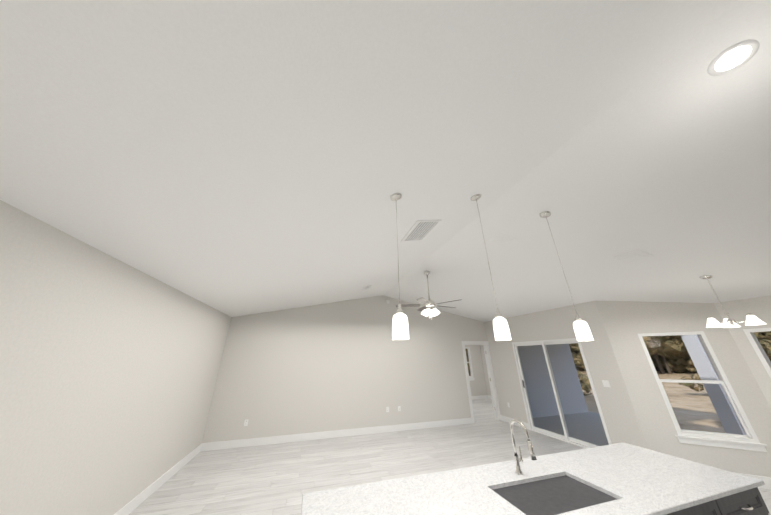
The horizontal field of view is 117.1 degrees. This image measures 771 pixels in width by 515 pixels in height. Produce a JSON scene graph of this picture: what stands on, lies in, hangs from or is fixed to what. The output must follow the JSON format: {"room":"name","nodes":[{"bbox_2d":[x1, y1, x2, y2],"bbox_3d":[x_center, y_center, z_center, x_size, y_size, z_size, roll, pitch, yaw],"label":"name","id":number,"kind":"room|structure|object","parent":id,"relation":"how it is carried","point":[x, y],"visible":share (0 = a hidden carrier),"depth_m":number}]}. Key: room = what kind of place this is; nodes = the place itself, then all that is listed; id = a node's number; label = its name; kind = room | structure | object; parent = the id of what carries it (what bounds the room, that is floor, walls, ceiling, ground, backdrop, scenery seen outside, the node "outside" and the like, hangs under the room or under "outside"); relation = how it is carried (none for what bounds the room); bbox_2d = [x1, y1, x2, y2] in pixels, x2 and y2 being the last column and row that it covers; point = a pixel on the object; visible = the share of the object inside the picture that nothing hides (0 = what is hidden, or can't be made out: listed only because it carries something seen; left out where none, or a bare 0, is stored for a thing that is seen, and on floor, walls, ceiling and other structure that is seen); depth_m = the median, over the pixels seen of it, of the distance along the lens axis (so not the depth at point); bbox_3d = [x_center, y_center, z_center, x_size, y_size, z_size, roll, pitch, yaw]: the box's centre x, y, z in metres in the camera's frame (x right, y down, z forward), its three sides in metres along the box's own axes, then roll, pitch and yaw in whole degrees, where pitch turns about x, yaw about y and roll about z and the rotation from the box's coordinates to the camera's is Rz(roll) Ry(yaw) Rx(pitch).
{"room":"kitchen","nodes":[
{"label":"kitchen","id":0,"kind":"room"},
{"bbox_2d":[0,200,770,514],"bbox_3d":[1.825,0.897,2.163,9.110,3.630,10.940,6,-24,-16],"label":"wall","id":1,"kind":"structure","parent":0,"point":[122,384],"depth_m":3.92},
{"bbox_2d":[114,395,770,514],"bbox_3d":[1.865,3.172,3.088,9.900,0.140,14.000,6,-24,-16],"label":"baseboard","id":2,"kind":"structure","parent":1,"relation":"attached to","point":[136,501],"depth_m":5.41},
{"bbox_2d":[461,341,500,422],"bbox_3d":[2.952,3.827,7.422,1.020,2.240,0.156,6,-24,-16],"label":"door frame","id":3,"kind":"structure","parent":1,"relation":"attached to","point":[485,344],"depth_m":7.42},
{"bbox_2d":[512,338,611,447],"bbox_3d":[4.092,3.150,5.710,0.132,2.150,1.960,6,-24,-16],"label":"sliding glass door","id":4,"kind":"structure","parent":1,"relation":"in","point":[566,437],"depth_m":5.69},
{"bbox_2d":[602,380,610,386],"bbox_3d":[4.384,2.507,4.682,0.010,0.120,0.120,6,-24,-16],"label":"light switch","id":5,"kind":"object","parent":1,"relation":"attached to","point":[606,383],"visible":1,"depth_m":4.68},
{"bbox_2d":[638,331,766,451],"bbox_3d":[5.279,2.197,4.067,0.951,1.720,0.155,-12,-25,26],"label":"bay window","id":6,"kind":"structure","parent":1,"relation":"in","point":[749,440],"depth_m":3.87},
{"bbox_2d":[743,328,770,377],"bbox_3d":[6.108,1.831,3.210,0.155,1.720,0.950,6,-24,-16],"label":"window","id":7,"kind":"structure","parent":1,"relation":"in","point":[758,349],"depth_m":3.76},
{"bbox_2d":[0,0,770,321],"bbox_3d":[1.825,-0.334,2.681,9.200,1.098,11.000,6,-24,-16],"label":"ceiling","id":8,"kind":"structure","parent":0,"point":[233,158],"depth_m":1.70},
{"bbox_2d":[362,285,372,289],"bbox_3d":[-0.462,0.760,5.974,0.199,0.052,0.360,6,-24,-16],"label":"ceiling vent","id":9,"kind":"object","parent":8,"relation":"in","point":[367,287],"visible":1,"depth_m":5.94},
{"bbox_2d":[390,193,408,339],"bbox_3d":[0.114,0.009,2.141,0.136,1.390,0.136,6,-24,-16],"label":"pendant light","id":10,"kind":"object","parent":8,"relation":"hanging from","point":[400,329],"visible":0.98,"depth_m":1.88},
{"bbox_2d":[401,220,441,241],"bbox_3d":[0.488,-0.368,3.337,0.356,0.083,0.620,6,-24,-16],"label":"ceiling vent","id":11,"kind":"object","parent":8,"relation":"in","point":[420,230],"visible":0.98,"depth_m":3.30},
{"bbox_2d":[396,271,461,317],"bbox_3d":[0.936,0.825,5.084,1.368,1.088,1.345,6,-24,-16],"label":"ceiling fan","id":12,"kind":"object","parent":8,"relation":"hanging from","point":[427,309],"visible":1,"depth_m":4.91},
{"bbox_2d":[471,194,511,340],"bbox_3d":[1.062,0.017,2.444,0.136,1.588,0.136,6,-24,-16],"label":"pendant light","id":13,"kind":"object","parent":8,"relation":"hanging from","point":[501,328],"visible":1,"depth_m":2.15},
{"bbox_2d":[539,211,593,340],"bbox_3d":[2.039,0.145,2.707,0.136,1.532,0.136,6,-24,-16],"label":"pendant light","id":14,"kind":"object","parent":8,"relation":"hanging from","point":[582,329],"visible":1,"depth_m":2.43},
{"bbox_2d":[699,275,765,327],"bbox_3d":[4.875,0.608,3.398,0.491,0.739,0.462,6,-24,-16],"label":"chandelier","id":15,"kind":"object","parent":8,"relation":"hanging from","point":[729,322],"visible":1,"depth_m":3.33},
{"bbox_2d":[707,40,759,75],"bbox_3d":[2.183,-1.250,1.484,0.187,0.042,0.190,6,-24,-16],"label":"recessed light","id":16,"kind":"object","parent":8,"relation":"in","point":[733,57],"visible":1,"depth_m":1.48},
{"bbox_2d":[128,399,770,514],"bbox_3d":[1.856,3.230,3.044,10.170,0.001,14.270,6,-24,-16],"label":"floor","id":17,"kind":"structure","parent":0,"point":[276,479],"depth_m":4.34},
{"bbox_2d":[661,483,768,514],"bbox_3d":[1.192,2.095,1.456,3.319,0.889,0.670,6,-24,-16],"label":"kitchen island","id":18,"kind":"object","parent":17,"relation":"on","point":[747,501],"depth_m":1.67},
{"bbox_2d":[301,443,763,514],"bbox_3d":[1.153,1.727,1.758,3.390,0.026,0.915,6,-24,-16],"label":"island countertop","id":19,"kind":"structure","parent":18,"relation":"on","point":[640,481],"depth_m":1.75},
{"bbox_2d":[510,419,540,474],"bbox_3d":[1.160,1.583,1.964,0.102,0.398,0.239,6,-24,-16],"label":"faucet","id":20,"kind":"object","parent":19,"relation":"on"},
{"bbox_2d":[493,483,564,514],"bbox_3d":[0.998,1.776,1.594,0.372,0.211,0.436,6,-24,-16],"label":"sink","id":21,"kind":"object","parent":19,"relation":"in","point":[528,498],"depth_m":1.66},
{"bbox_2d":[541,475,612,502],"bbox_3d":[1.404,1.818,1.708,0.372,0.211,0.436,6,-24,-16],"label":"sink","id":22,"kind":"object","parent":19,"relation":"in","point":[574,488],"depth_m":1.77},
{"bbox_2d":[465,345,486,395],"bbox_3d":[2.704,4.876,10.637,4.140,2.780,0.120,6,-24,-16],"label":"wall","id":23,"kind":"structure","parent":0,"point":[479,385],"depth_m":10.89},
{"bbox_2d":[465,347,474,380],"bbox_3d":[3.547,4.902,10.879,1.030,1.400,0.155,6,-24,-16],"label":"bedroom window","id":24,"kind":"structure","parent":23,"relation":"in","point":[471,378],"depth_m":10.96},
{"bbox_2d":[480,345,490,395],"bbox_3d":[5.102,4.466,9.718,0.120,2.780,3.180,6,-24,-16],"label":"wall","id":25,"kind":"structure","parent":0,"point":[481,346],"depth_m":10.90},
{"label":"outside","id":26,"kind":"structure","parent":0,"visible":0},
{"bbox_2d":[575,366,725,432],"bbox_3d":[17.208,9.134,17.443,95.000,0.001,90.000,6,-24,-16],"label":"ground","id":27,"kind":"structure","parent":26,"point":[694,412],"depth_m":9.33},
{"bbox_2d":[465,331,770,395],"bbox_3d":[21.577,6.248,28.150,44.663,14.350,54.002,6,-24,-16],"label":"trees","id":28,"kind":"object","parent":27,"relation":"on","point":[668,344],"depth_m":21.85},
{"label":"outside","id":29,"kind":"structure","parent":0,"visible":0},
{"bbox_2d":[518,335,745,445],"bbox_3d":[5.809,3.241,6.590,3.650,2.740,3.420,6,-24,-16],"label":"porch","id":30,"kind":"structure","parent":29,"point":[558,354],"depth_m":7.59}
]}

